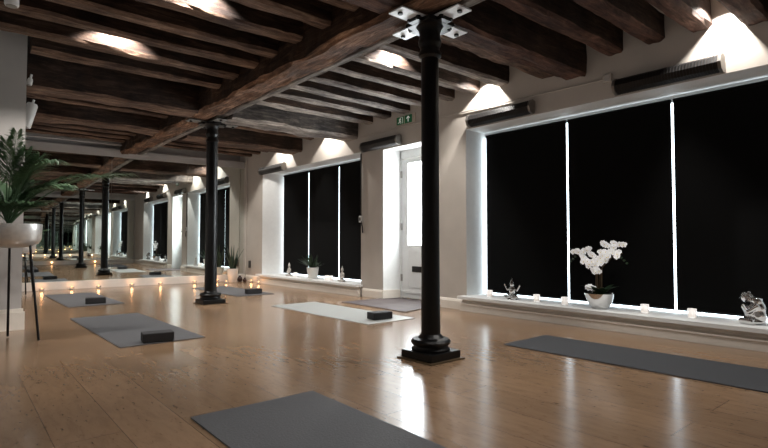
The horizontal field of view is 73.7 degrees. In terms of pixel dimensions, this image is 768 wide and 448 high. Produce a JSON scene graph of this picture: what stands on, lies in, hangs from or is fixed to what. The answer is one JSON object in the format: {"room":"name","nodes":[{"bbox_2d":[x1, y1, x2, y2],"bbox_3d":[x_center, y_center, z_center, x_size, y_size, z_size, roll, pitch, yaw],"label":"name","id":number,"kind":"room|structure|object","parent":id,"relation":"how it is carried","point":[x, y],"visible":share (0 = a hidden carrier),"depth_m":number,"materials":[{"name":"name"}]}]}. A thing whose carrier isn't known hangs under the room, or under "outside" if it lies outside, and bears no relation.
{"room":"exercise studio","nodes":[
{"label":"exercise studio","id":0,"kind":"room"},
{"bbox_2d":[0,30,27,309],"bbox_3d":[-3.459,-0.438,3.052,2.325,2.618,10.333,2,-2,-40],"label":"wall","id":1,"kind":"structure","parent":0,"point":[13,46],"depth_m":4.46,"materials":[{"name":"grey paint"}]},
{"bbox_2d":[0,308,24,331],"bbox_3d":[-4.009,0.804,3.741,2.272,0.181,0.038,2,-2,-40],"label":"baseboard","id":2,"kind":"structure","parent":1,"relation":"attached to","point":[17,316],"depth_m":4.41,"materials":[{"name":"paint"}]},
{"bbox_2d":[27,74,32,85],"bbox_3d":[-3.189,-1.297,4.609,0.049,0.106,0.043,2,-2,-40],"label":"spotlight","id":3,"kind":"object","parent":1,"relation":"attached to","point":[29,80],"visible":0.89,"depth_m":4.60,"materials":[{"name":"white plastic"}]},
{"bbox_2d":[26,100,37,128],"bbox_3d":[-3.257,-1.010,4.693,0.139,0.275,0.092,2,-2,-40],"label":"speaker","id":4,"kind":"object","parent":1,"relation":"attached to","point":[31,107],"visible":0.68,"depth_m":4.67,"materials":[{"name":"white plastic"}]},
{"bbox_2d":[26,135,153,157],"bbox_3d":[-4.843,-1.262,8.226,2.164,0.169,0.060,2,-2,-40],"label":"joist","id":5,"kind":"object","parent":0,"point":[26,135],"visible":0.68,"depth_m":8.26,"materials":[{"name":"grey paint"}]},
{"bbox_2d":[25,132,239,161],"bbox_3d":[-5.285,-0.263,8.318,6.175,2.618,0.077,2,-2,-40],"label":"wall","id":6,"kind":"structure","parent":0,"point":[161,150],"depth_m":8.78,"materials":[{"name":"grey paint"}]},
{"bbox_2d":[22,274,244,290],"bbox_3d":[-4.300,1.003,8.875,3.900,0.123,0.131,2,-2,-39],"label":"trim","id":7,"kind":"structure","parent":6,"relation":"attached to","point":[182,279],"depth_m":8.63,"materials":[{"name":"paint"}]},
{"bbox_2d":[22,149,111,282],"bbox_3d":[-5.227,-0.122,8.173,1.552,2.079,0.023,2,-2,-39],"label":"wall mirror","id":8,"kind":"object","parent":7,"relation":"on","point":[76,244],"visible":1,"depth_m":8.30,"materials":[{"name":"clear glass"}]},
{"bbox_2d":[110,157,187,278],"bbox_3d":[-4.125,-0.093,9.051,1.259,2.079,0.023,2,-2,-39],"label":"wall mirror","id":9,"kind":"object","parent":7,"relation":"on","point":[148,239],"visible":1,"depth_m":9.02,"materials":[{"name":"clear glass"}]},
{"bbox_2d":[187,164,243,275],"bbox_3d":[-3.204,-0.068,9.784,1.087,2.079,0.023,2,-2,-39],"label":"wall mirror","id":10,"kind":"object","parent":7,"relation":"on","point":[230,196],"visible":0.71,"depth_m":9.81,"materials":[{"name":"clear glass"}]},
{"bbox_2d":[25,140,244,168],"bbox_3d":[-4.319,-1.198,8.958,3.915,0.123,0.123,2,-2,-39],"label":"trim","id":11,"kind":"structure","parent":6,"relation":"attached to","point":[47,146],"depth_m":8.70,"materials":[{"name":"grey paint"}]},
{"bbox_2d":[0,280,767,447],"bbox_3d":[-1.758,0.949,4.442,6.776,0.062,10.487,2,-2,-40],"label":"floor","id":12,"kind":"structure","parent":0,"point":[69,387],"depth_m":2.83,"materials":[{"name":"brown wood"}]},
{"bbox_2d":[0,223,42,339],"bbox_3d":[-2.871,0.447,3.932,0.450,0.894,0.422,0,-2,-5],"label":"planter","id":13,"kind":"object","parent":12,"relation":"on","point":[12,235],"visible":1,"depth_m":3.90,"materials":[{"name":"silver metal"}]},
{"bbox_2d":[0,223,42,247],"bbox_3d":[-2.885,0.092,3.943,0.422,0.185,0.422,0,-2,-5],"label":"bowl","id":14,"kind":"object","parent":13,"relation":"on","point":[12,235],"depth_m":3.83,"materials":[{"name":"silver metal"}]},
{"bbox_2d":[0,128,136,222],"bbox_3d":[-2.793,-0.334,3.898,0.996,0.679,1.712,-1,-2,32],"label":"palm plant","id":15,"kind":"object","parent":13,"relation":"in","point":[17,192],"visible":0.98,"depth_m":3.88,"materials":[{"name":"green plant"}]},
{"bbox_2d":[23,245,35,294],"bbox_3d":[-5.231,0.653,7.423,0.358,0.714,0.370,0,-2,10],"label":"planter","id":16,"kind":"object","parent":12,"relation":"on","point":[25,249],"visible":0.27,"depth_m":7.33,"materials":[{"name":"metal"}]},
{"bbox_2d":[23,245,35,254],"bbox_3d":[-5.235,0.370,7.413,0.330,0.149,0.330,0,-2,10],"label":"bowl","id":17,"kind":"object","parent":16,"relation":"on","point":[25,249],"depth_m":7.34,"materials":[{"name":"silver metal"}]},
{"bbox_2d":[45,292,124,307],"bbox_3d":[-3.998,0.991,6.774,0.601,0.008,1.771,2,-3,-41],"label":"yoga mat","id":18,"kind":"object","parent":12,"relation":"on","point":[70,300],"visible":0.86,"depth_m":6.68,"materials":[{"name":"rubber"}]},
{"bbox_2d":[85,297,105,303],"bbox_3d":[-3.543,0.936,6.291,0.220,0.068,0.131,1,-2,-30],"label":"block","id":19,"kind":"object","parent":18,"relation":"on","point":[88,300],"visible":1,"depth_m":6.24,"materials":[{"name":"plastic"}]},
{"bbox_2d":[70,313,204,347],"bbox_3d":[-2.261,0.918,4.568,0.624,0.007,1.825,2,-3,-41],"label":"yoga mat","id":20,"kind":"object","parent":12,"relation":"on","point":[121,330],"visible":0.91,"depth_m":4.47,"materials":[{"name":"rubber"}]},
{"bbox_2d":[141,329,173,342],"bbox_3d":[-1.732,0.857,3.917,0.220,0.068,0.131,1,-2,-32],"label":"block","id":21,"kind":"object","parent":20,"relation":"on","point":[158,335],"visible":1,"depth_m":3.87,"materials":[{"name":"plastic"}]},
{"bbox_2d":[186,118,237,305],"bbox_3d":[-2.138,-0.138,6.345,0.528,2.237,0.528,0,-2,5],"label":"column","id":22,"kind":"structure","parent":12,"relation":"on","point":[210,296],"depth_m":6.29,"materials":[{"name":"black metal"}]},
{"bbox_2d":[193,286,273,296],"bbox_3d":[-2.367,1.029,7.897,0.570,0.007,1.694,2,-3,-41],"label":"yoga mat","id":23,"kind":"object","parent":12,"relation":"on","point":[232,291],"visible":0.69,"depth_m":7.75,"materials":[{"name":"rubber"}]},
{"bbox_2d":[245,288,261,293],"bbox_3d":[-1.899,0.974,7.446,0.220,0.068,0.131,1,-2,-30],"label":"block","id":24,"kind":"object","parent":23,"relation":"on","point":[250,290],"visible":1,"depth_m":7.39,"materials":[{"name":"plastic"}]},
{"bbox_2d":[226,247,243,282],"bbox_3d":[-2.868,0.737,9.568,0.324,0.702,0.374,-1,-2,29],"label":"snake plant","id":25,"kind":"object","parent":12,"relation":"on","point":[232,272],"visible":0.99,"depth_m":9.52,"materials":[{"name":"green plant"}]},
{"bbox_2d":[191,391,446,447],"bbox_3d":[-0.034,0.824,1.733,0.616,0.007,1.779,2,-2,-40],"label":"yoga mat","id":26,"kind":"object","parent":12,"relation":"on","point":[310,419],"visible":1,"depth_m":2.10,"materials":[{"name":"rubber"}]},
{"bbox_2d":[273,302,414,324],"bbox_3d":[-0.512,0.951,5.569,0.601,0.008,1.810,2,-3,-41],"label":"yoga mat","id":27,"kind":"object","parent":12,"relation":"on","point":[355,315],"visible":0.93,"depth_m":5.47,"materials":[{"name":"rubber"}]},
{"bbox_2d":[367,310,391,319],"bbox_3d":[-0.042,0.894,5.026,0.220,0.068,0.131,1,-2,-34],"label":"block","id":28,"kind":"object","parent":27,"relation":"on","point":[383,314],"visible":1,"depth_m":4.97,"materials":[{"name":"plastic"}]},
{"bbox_2d":[342,297,420,312],"bbox_3d":[0.190,0.973,6.247,0.886,0.009,1.186,2,-2,-40],"label":"yoga mat","id":29,"kind":"object","parent":12,"relation":"on","point":[399,304],"visible":0.8,"depth_m":6.23,"materials":[{"name":"grey rubber"}]},
{"bbox_2d":[389,4,471,365],"bbox_3d":[0.307,-0.236,3.403,0.528,2.237,0.528,0,-2,5],"label":"column","id":30,"kind":"structure","parent":12,"relation":"on","point":[430,348],"depth_m":3.35,"materials":[{"name":"metal"}]},
{"bbox_2d":[503,335,767,392],"bbox_3d":[1.692,0.876,3.305,0.570,0.008,1.802,2,-3,-41],"label":"yoga mat","id":31,"kind":"object","parent":12,"relation":"on","point":[721,373],"visible":1,"depth_m":3.25,"materials":[{"name":"rubber"}]},
{"bbox_2d":[240,0,767,298],"bbox_3d":[0.631,-0.324,6.502,0.524,2.618,10.333,2,-2,-40],"label":"wall","id":32,"kind":"structure","parent":0,"point":[462,148],"depth_m":5.87,"materials":[{"name":"paint"}]},
{"bbox_2d":[245,158,246,277],"bbox_3d":[-2.690,-0.093,9.980,0.030,2.387,0.016,2,-2,-40],"label":"pipe","id":33,"kind":"object","parent":32,"relation":"attached to","point":[246,158],"visible":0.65,"depth_m":9.98,"materials":[{"name":"metal"}]},
{"bbox_2d":[257,162,285,174],"bbox_3d":[-2.006,-0.983,9.151,0.121,0.147,0.886,2,-2,-40],"label":"wall heater","id":34,"kind":"object","parent":32,"relation":"attached to","point":[281,166],"visible":1,"depth_m":9.06,"materials":[{"name":"black plastic"}]},
{"bbox_2d":[257,276,360,295],"bbox_3d":[-1.155,0.985,8.448,0.535,0.131,3.080,2,-2,-40],"label":"trim","id":35,"kind":"structure","parent":32,"relation":"attached to","point":[338,289],"depth_m":8.01,"materials":[{"name":"paint"}]},
{"bbox_2d":[255,274,362,286],"bbox_3d":[-1.164,0.904,8.443,0.558,0.031,3.095,2,-2,-40],"label":"trim","id":36,"kind":"structure","parent":32,"relation":"attached to","point":[352,283],"depth_m":8.09,"materials":[{"name":"white paint"}]},
{"bbox_2d":[285,263,291,275],"bbox_3d":[-1.642,0.779,8.882,0.107,0.248,0.150,1,-2,-27],"label":"statue","id":37,"kind":"object","parent":36,"relation":"on","point":[289,265],"visible":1,"depth_m":8.86,"materials":[{"name":"white ceramic"}]},
{"bbox_2d":[301,255,323,278],"bbox_3d":[-1.208,0.676,8.275,0.451,0.414,0.526,2,-2,-40],"label":"potted plant","id":38,"kind":"object","parent":36,"relation":"on","point":[312,270],"visible":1,"depth_m":8.22,"materials":[{"name":"green plant"}]},
{"bbox_2d":[337,266,345,281],"bbox_3d":[-0.621,0.738,7.637,0.107,0.248,0.150,1,-2,-27],"label":"statue","id":39,"kind":"object","parent":36,"relation":"on","point":[341,276],"visible":0.99,"depth_m":7.62,"materials":[{"name":"white ceramic"}]},
{"bbox_2d":[286,159,360,280],"bbox_3d":[-0.931,-0.041,8.515,0.050,1.863,2.764,2,-2,-40],"label":"window","id":40,"kind":"structure","parent":32,"relation":"in","point":[357,159],"depth_m":8.32,"materials":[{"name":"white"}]},
{"bbox_2d":[283,171,308,274],"bbox_3d":[-1.584,-0.013,9.189,0.034,1.808,0.859,2,-2,-40],"label":"roller blind","id":41,"kind":"object","parent":40,"relation":"attached to","point":[296,185],"visible":0.83,"depth_m":9.16,"materials":[{"name":"fabric"}]},
{"bbox_2d":[309,165,339,277],"bbox_3d":[-1.007,-0.035,8.506,0.034,1.808,0.887,2,-2,-40],"label":"roller blind","id":42,"kind":"object","parent":40,"relation":"attached to","point":[323,182],"visible":0.88,"depth_m":8.46,"materials":[{"name":"fabric"}]},
{"bbox_2d":[339,161,360,279],"bbox_3d":[-0.407,-0.059,7.796,0.034,1.808,0.929,2,-2,-40],"label":"roller blind","id":43,"kind":"object","parent":40,"relation":"attached to","point":[349,199],"visible":0.55,"depth_m":7.93,"materials":[{"name":"fabric"}]},
{"bbox_2d":[244,275,462,308],"bbox_3d":[0.514,0.917,6.175,0.023,0.116,10.048,2,-2,-40],"label":"baseboard","id":44,"kind":"structure","parent":32,"relation":"attached to","point":[453,303],"depth_m":6.82,"materials":[{"name":"paint"}]},
{"bbox_2d":[359,154,362,232],"bbox_3d":[-0.319,-0.435,7.200,0.032,1.117,0.093,2,-2,-40],"label":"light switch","id":45,"kind":"object","parent":32,"relation":"attached to","point":[360,216],"visible":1,"depth_m":7.21,"materials":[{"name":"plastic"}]},
{"bbox_2d":[359,134,401,152],"bbox_3d":[-0.057,-1.075,6.843,0.121,0.147,0.770,2,-2,-40],"label":"wall heater","id":46,"kind":"object","parent":32,"relation":"attached to","point":[394,140],"visible":1,"depth_m":6.77,"materials":[{"name":"black plastic"}]},
{"bbox_2d":[382,289,399,298],"bbox_3d":[0.095,0.940,6.857,0.272,0.116,0.027,1,-2,-29],"label":"trim","id":47,"kind":"structure","parent":32,"relation":"attached to","point":[385,293],"depth_m":6.84,"materials":[{"name":"paint"}]},
{"bbox_2d":[396,112,415,126],"bbox_3d":[0.272,-1.332,6.534,0.027,0.116,0.370,2,-2,-40],"label":"exit sign","id":48,"kind":"object","parent":32,"relation":"attached to","point":[410,118],"visible":1,"depth_m":6.51,"materials":[{"name":"green plastic"}]},
{"bbox_2d":[400,147,420,298],"bbox_3d":[0.513,-0.008,6.618,0.094,1.994,0.932,2,-2,-40],"label":"door","id":49,"kind":"structure","parent":32,"relation":"in","point":[410,160],"depth_m":6.82,"materials":[{"name":"white wood"}]},
{"bbox_2d":[361,73,612,137],"bbox_3d":[0.835,-1.242,5.852,0.042,0.076,3.596,2,-2,-40],"label":"cable conduit","id":50,"kind":"object","parent":32,"relation":"attached to","point":[607,78],"visible":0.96,"depth_m":5.12,"materials":[{"name":"paint"}]},
{"bbox_2d":[465,99,534,127],"bbox_3d":[1.200,-1.147,5.355,0.121,0.147,0.816,2,-2,-40],"label":"wall heater","id":51,"kind":"object","parent":32,"relation":"attached to","point":[527,107],"visible":1,"depth_m":5.29,"materials":[{"name":"black plastic"}]},
{"bbox_2d":[457,293,767,333],"bbox_3d":[2.037,0.778,4.652,0.558,0.031,3.149,2,-2,-40],"label":"trim","id":52,"kind":"structure","parent":32,"relation":"attached to","point":[702,320],"depth_m":4.36,"materials":[{"name":"white paint"}]},
{"bbox_2d":[487,290,492,296],"bbox_3d":[1.151,0.757,5.574,0.065,0.073,0.066,2,-2,-40],"label":"candle holder","id":53,"kind":"object","parent":52,"relation":"on","point":[489,292],"visible":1,"depth_m":5.55,"materials":[{"name":"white glass"}]},
{"bbox_2d":[503,278,519,299],"bbox_3d":[1.340,0.676,5.353,0.115,0.221,0.206,2,-2,-40],"label":"ornament","id":54,"kind":"object","parent":52,"relation":"on","point":[512,289],"visible":1,"depth_m":5.33,"materials":[{"name":"metal"}]},
{"bbox_2d":[533,294,539,301],"bbox_3d":[1.529,0.742,5.127,0.065,0.073,0.066,2,-2,-40],"label":"candle holder","id":55,"kind":"object","parent":52,"relation":"on","point":[536,297],"visible":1,"depth_m":5.10,"materials":[{"name":"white glass"}]},
{"bbox_2d":[561,297,567,304],"bbox_3d":[1.728,0.734,4.892,0.065,0.073,0.066,2,-2,-40],"label":"candle holder","id":56,"kind":"object","parent":52,"relation":"on","point":[564,300],"visible":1,"depth_m":4.87,"materials":[{"name":"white glass"}]},
{"bbox_2d":[570,240,627,308],"bbox_3d":[1.923,0.453,4.605,0.451,0.616,0.328,0,-2,15],"label":"orchid arrangement","id":57,"kind":"object","parent":52,"relation":"on","point":[599,298],"visible":1,"depth_m":4.56,"materials":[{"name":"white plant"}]},
{"bbox_2d":[640,304,648,312],"bbox_3d":[2.204,0.716,4.327,0.065,0.073,0.066,2,-2,-40],"label":"candle holder","id":58,"kind":"object","parent":52,"relation":"on","point":[644,307],"visible":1,"depth_m":4.30,"materials":[{"name":"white glass"}]},
{"bbox_2d":[687,308,696,317],"bbox_3d":[2.438,0.706,4.051,0.065,0.073,0.066,2,-2,-40],"label":"candle holder","id":59,"kind":"object","parent":52,"relation":"on","point":[692,312],"visible":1,"depth_m":4.03,"materials":[{"name":"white glass"}]},
{"bbox_2d":[739,291,767,324],"bbox_3d":[2.701,0.615,3.743,0.136,0.246,0.160,1,-2,-18],"label":"statue","id":60,"kind":"object","parent":52,"relation":"on","point":[755,312],"visible":1,"depth_m":3.70,"materials":[{"name":"silver mirror"}]},
{"bbox_2d":[459,299,767,351],"bbox_3d":[2.045,0.859,4.657,0.535,0.131,3.134,2,-2,-40],"label":"trim","id":61,"kind":"structure","parent":32,"relation":"attached to","point":[697,334],"depth_m":4.25,"materials":[{"name":"paint"}]},
{"bbox_2d":[485,77,767,319],"bbox_3d":[2.188,-0.164,4.821,0.050,1.863,3.072,2,-2,-40],"label":"window","id":62,"kind":"structure","parent":32,"relation":"in","point":[766,78],"depth_m":4.48,"materials":[{"name":"white"}]},
{"bbox_2d":[486,120,567,298],"bbox_3d":[1.512,-0.134,5.522,0.034,1.808,1.006,2,-2,-40],"label":"roller blind","id":63,"kind":"object","parent":62,"relation":"attached to","point":[527,240],"visible":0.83,"depth_m":5.47,"materials":[{"name":"fabric"}]},
{"bbox_2d":[567,99,674,309],"bbox_3d":[2.161,-0.160,4.754,0.034,1.808,0.964,2,-2,-40],"label":"roller blind","id":64,"kind":"object","parent":62,"relation":"attached to","point":[620,160],"visible":1,"depth_m":4.68,"materials":[{"name":"fabric"}]},
{"bbox_2d":[673,80,767,318],"bbox_3d":[2.798,-0.185,4.000,0.034,1.808,0.967,2,-2,-40],"label":"roller blind","id":65,"kind":"object","parent":62,"relation":"attached to","point":[721,136],"visible":0.95,"depth_m":4.10,"materials":[{"name":"fabric"}]},
{"bbox_2d":[611,53,724,95],"bbox_3d":[2.252,-1.189,4.109,0.121,0.147,0.816,2,-2,-40],"label":"wall heater","id":66,"kind":"object","parent":32,"relation":"attached to","point":[714,64],"visible":1,"depth_m":4.04,"materials":[{"name":"black metal"}]},
{"bbox_2d":[584,292,615,308],"bbox_3d":[1.948,0.693,4.620,0.270,0.139,0.270,2,-2,-40],"label":"bowl","id":67,"kind":"object","parent":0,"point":[597,300],"depth_m":4.54,"materials":[{"name":"ceramic"}]},
{"bbox_3d":[-2.758,-1.758,3.687,4.158,0.062,10.487,2,-2,-40],"label":"ceiling","id":68,"kind":"structure","parent":0,"visible":0},
{"bbox_2d":[25,128,124,142],"bbox_3d":[-4.944,-1.473,7.954,1.663,0.224,0.143,2,-2,-40],"label":"joist","id":69,"kind":"object","parent":68,"relation":"hanging from","point":[33,130],"visible":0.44,"depth_m":7.99,"materials":[{"name":"brown wood"}]},
{"bbox_2d":[31,124,130,139],"bbox_3d":[-4.719,-1.482,7.687,1.663,0.225,0.145,2,-2,-40],"label":"joist","id":70,"kind":"object","parent":68,"relation":"hanging from","point":[44,127],"visible":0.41,"depth_m":7.74,"materials":[{"name":"brown wood"}]},
{"bbox_2d":[32,121,136,135],"bbox_3d":[-4.495,-1.491,7.422,1.663,0.223,0.141,2,-2,-40],"label":"joist","id":71,"kind":"object","parent":68,"relation":"hanging from","point":[73,126],"visible":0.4,"depth_m":7.49,"materials":[{"name":"brown wood"}]},
{"bbox_2d":[26,97,159,135],"bbox_3d":[-3.821,-1.447,6.622,1.663,0.365,0.377,2,-2,-40],"label":"cross beam","id":72,"kind":"structure","parent":68,"relation":"hanging from","point":[54,112],"depth_m":6.53,"materials":[{"name":"brown wood"}]},
{"bbox_2d":[26,93,168,117],"bbox_3d":[-3.513,-1.531,6.259,1.663,0.221,0.148,2,-2,-40],"label":"joist","id":73,"kind":"object","parent":68,"relation":"hanging from","point":[62,100],"visible":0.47,"depth_m":6.23,"materials":[{"name":"brown wood"}]},
{"bbox_2d":[26,47,198,117],"bbox_3d":[-2.878,-1.476,5.504,1.663,0.381,0.343,2,-2,-40],"label":"cross beam","id":74,"kind":"structure","parent":68,"relation":"hanging from","point":[51,77],"depth_m":5.34,"materials":[{"name":"brown wood"}]},
{"bbox_2d":[0,10,238,79],"bbox_3d":[-2.990,-1.605,3.890,3.919,0.229,0.175,2,-2,-40],"label":"joist","id":75,"kind":"object","parent":68,"relation":"hanging from","point":[9,22],"visible":0.71,"depth_m":4.37,"materials":[{"name":"brown wood"}]},
{"bbox_2d":[30,36,220,88],"bbox_3d":[-2.411,-1.572,4.954,1.663,0.226,0.176,2,-2,-40],"label":"joist","id":76,"kind":"object","parent":68,"relation":"hanging from","point":[38,46],"visible":0.64,"depth_m":4.81,"materials":[{"name":"brown wood"}]},
{"bbox_2d":[0,0,258,68],"bbox_3d":[-2.705,-1.617,3.553,3.919,0.227,0.162,2,-2,-40],"label":"joist","id":77,"kind":"object","parent":68,"relation":"hanging from","point":[45,10],"visible":0.73,"depth_m":4.08,"materials":[{"name":"brown wood"}]},
{"bbox_2d":[46,0,277,57],"bbox_3d":[-2.469,-1.628,3.274,3.919,0.225,0.155,2,-2,-40],"label":"joist","id":78,"kind":"object","parent":68,"relation":"hanging from","point":[183,24],"visible":0.8,"depth_m":3.95,"materials":[{"name":"brown wood"}]},
{"bbox_2d":[135,0,303,43],"bbox_3d":[-2.205,-1.637,2.962,3.919,0.228,0.178,2,-2,-40],"label":"joist","id":79,"kind":"object","parent":68,"relation":"hanging from","point":[228,13],"visible":0.87,"depth_m":3.84,"materials":[{"name":"brown wood"}]},
{"bbox_2d":[4,0,18,8],"bbox_3d":[-2.076,-1.341,2.858,0.069,0.257,0.069,2,-2,-40],"label":"spotlight","id":80,"kind":"object","parent":79,"relation":"hanging from","point":[14,4],"visible":1,"depth_m":2.84,"materials":[{"name":"white plastic"}]},
{"bbox_2d":[230,0,331,28],"bbox_3d":[-1.942,-1.648,2.650,3.919,0.227,0.177,2,-2,-40],"label":"joist","id":81,"kind":"object","parent":68,"relation":"hanging from","point":[316,13],"visible":0.99,"depth_m":3.70,"materials":[{"name":"brown wood"}]},
{"bbox_2d":[120,0,484,154],"bbox_3d":[-1.125,-1.494,4.926,0.307,0.384,10.133,2,-2,-40],"label":"beam","id":82,"kind":"structure","parent":68,"relation":"hanging from","point":[349,31],"depth_m":4.35,"materials":[{"name":"brown wood"}]},
{"bbox_2d":[319,0,358,11],"bbox_3d":[-1.689,-1.658,2.350,3.919,0.226,0.165,2,-2,-40],"label":"joist","id":83,"kind":"object","parent":68,"relation":"hanging from","point":[342,4],"visible":0.83,"depth_m":3.53,"materials":[{"name":"brown wood"}]},
{"bbox_2d":[343,0,403,13],"bbox_3d":[-1.453,-1.602,2.068,3.919,0.357,0.291,2,-2,-40],"label":"cross beam","id":84,"kind":"structure","parent":68,"relation":"hanging from","point":[378,6],"depth_m":3.27,"materials":[{"name":"brown wood"}]},
{"bbox_3d":[-0.169,-1.685,5.871,2.618,0.062,10.487,2,-2,-40],"label":"ceiling","id":85,"kind":"structure","parent":0,"visible":0},
{"bbox_2d":[161,144,251,156],"bbox_3d":[-3.301,-1.427,9.337,1.879,0.224,0.139,2,-2,-40],"label":"joist","id":86,"kind":"object","parent":85,"relation":"hanging from","point":[165,145],"visible":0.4,"depth_m":9.27,"materials":[{"name":"brown wood"}]},
{"bbox_2d":[167,141,260,154],"bbox_3d":[-3.077,-1.436,9.072,1.879,0.224,0.138,2,-2,-40],"label":"joist","id":87,"kind":"object","parent":85,"relation":"hanging from","point":[185,144],"visible":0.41,"depth_m":9.12,"materials":[{"name":"brown wood"}]},
{"bbox_2d":[174,139,266,151],"bbox_3d":[-2.855,-1.445,8.808,1.879,0.224,0.142,2,-2,-40],"label":"joist","id":88,"kind":"object","parent":85,"relation":"hanging from","point":[177,139],"visible":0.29,"depth_m":8.84,"materials":[{"name":"brown wood"}]},
{"bbox_2d":[179,127,302,154],"bbox_3d":[-2.181,-1.390,8.007,1.879,0.387,0.378,2,-2,-40],"label":"cross beam","id":89,"kind":"structure","parent":85,"relation":"hanging from","point":[228,137],"depth_m":7.94,"materials":[{"name":"brown wood"}]},
{"bbox_2d":[229,124,313,139],"bbox_3d":[-1.872,-1.484,7.644,1.879,0.223,0.138,2,-2,-40],"label":"joist","id":90,"kind":"object","parent":85,"relation":"hanging from","point":[238,127],"visible":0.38,"depth_m":7.74,"materials":[{"name":"brown wood"}]},
{"bbox_2d":[222,104,357,140],"bbox_3d":[-1.196,-1.419,6.841,1.879,0.406,0.406,2,-2,-40],"label":"cross beam","id":91,"kind":"structure","parent":85,"relation":"hanging from","point":[256,116],"depth_m":6.67,"materials":[{"name":"brown wood"}]},
{"bbox_2d":[256,96,372,124],"bbox_3d":[-0.915,-1.513,6.511,1.879,0.240,0.162,2,-2,-40],"label":"joist","id":92,"kind":"object","parent":85,"relation":"hanging from","point":[281,103],"visible":0.52,"depth_m":6.47,"materials":[{"name":"brown wood"}]},
{"bbox_2d":[274,89,391,118],"bbox_3d":[-0.665,-1.531,6.215,1.879,0.223,0.152,2,-2,-40],"label":"joist","id":93,"kind":"object","parent":85,"relation":"hanging from","point":[297,95],"visible":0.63,"depth_m":6.18,"materials":[{"name":"brown wood"}]},
{"bbox_2d":[289,80,409,113],"bbox_3d":[-0.428,-1.540,5.935,1.879,0.223,0.147,2,-2,-40],"label":"joist","id":94,"kind":"object","parent":85,"relation":"hanging from","point":[333,92],"visible":0.56,"depth_m":5.91,"materials":[{"name":"brown wood"}]},
{"bbox_2d":[308,71,420,106],"bbox_3d":[-0.191,-1.550,5.654,1.879,0.223,0.149,2,-2,-40],"label":"joist","id":95,"kind":"object","parent":85,"relation":"hanging from","point":[331,78],"visible":0.57,"depth_m":5.60,"materials":[{"name":"brown wood"}]},
{"bbox_2d":[329,60,454,100],"bbox_3d":[0.059,-1.558,5.358,1.879,0.226,0.148,2,-2,-40],"label":"joist","id":96,"kind":"object","parent":85,"relation":"hanging from","point":[354,69],"visible":0.52,"depth_m":5.26,"materials":[{"name":"brown wood"}]},
{"bbox_2d":[352,49,479,93],"bbox_3d":[0.297,-1.570,5.076,1.879,0.221,0.145,2,-2,-40],"label":"joist","id":97,"kind":"object","parent":85,"relation":"hanging from","point":[381,59],"visible":0.5,"depth_m":4.98,"materials":[{"name":"brown wood"}]},
{"bbox_2d":[379,35,509,86],"bbox_3d":[0.540,-1.578,4.787,1.879,0.223,0.162,2,-2,-40],"label":"joist","id":98,"kind":"object","parent":85,"relation":"hanging from","point":[454,59],"visible":0.59,"depth_m":4.88,"materials":[{"name":"brown wood"}]},
{"bbox_2d":[440,35,552,78],"bbox_3d":[0.888,-1.569,4.375,1.879,0.270,0.205,2,-2,-40],"label":"cross beam","id":99,"kind":"structure","parent":85,"relation":"hanging from","point":[480,52],"depth_m":4.43,"materials":[{"name":"brown wood"}]},
{"bbox_2d":[445,0,586,79],"bbox_3d":[1.063,-1.534,4.166,1.879,0.353,0.244,2,-2,-40],"label":"cross beam","id":100,"kind":"structure","parent":85,"relation":"hanging from","point":[491,26],"depth_m":4.09,"materials":[{"name":"brown wood"}]},
{"bbox_2d":[492,0,622,55],"bbox_3d":[1.301,-1.608,3.886,1.879,0.224,0.173,2,-2,-40],"label":"joist","id":101,"kind":"object","parent":85,"relation":"hanging from","point":[568,18],"visible":0.98,"depth_m":3.95,"materials":[{"name":"brown wood"}]},
{"bbox_2d":[573,0,664,44],"bbox_3d":[1.522,-1.617,3.625,1.879,0.222,0.160,2,-2,-40],"label":"joist","id":102,"kind":"object","parent":85,"relation":"hanging from","point":[639,19],"visible":1,"depth_m":3.86,"materials":[{"name":"brown wood"}]},
{"bbox_2d":[645,0,712,32],"bbox_3d":[1.739,-1.625,3.368,1.879,0.224,0.174,2,-2,-40],"label":"joist","id":103,"kind":"object","parent":85,"relation":"hanging from","point":[693,15],"visible":1,"depth_m":3.73,"materials":[{"name":"brown wood"}]},
{"bbox_2d":[717,0,767,25],"bbox_3d":[1.977,-1.601,3.085,1.879,0.290,0.192,2,-2,-40],"label":"joist","id":104,"kind":"object","parent":85,"relation":"hanging from","point":[748,12],"visible":1,"depth_m":3.49,"materials":[{"name":"brown wood"}]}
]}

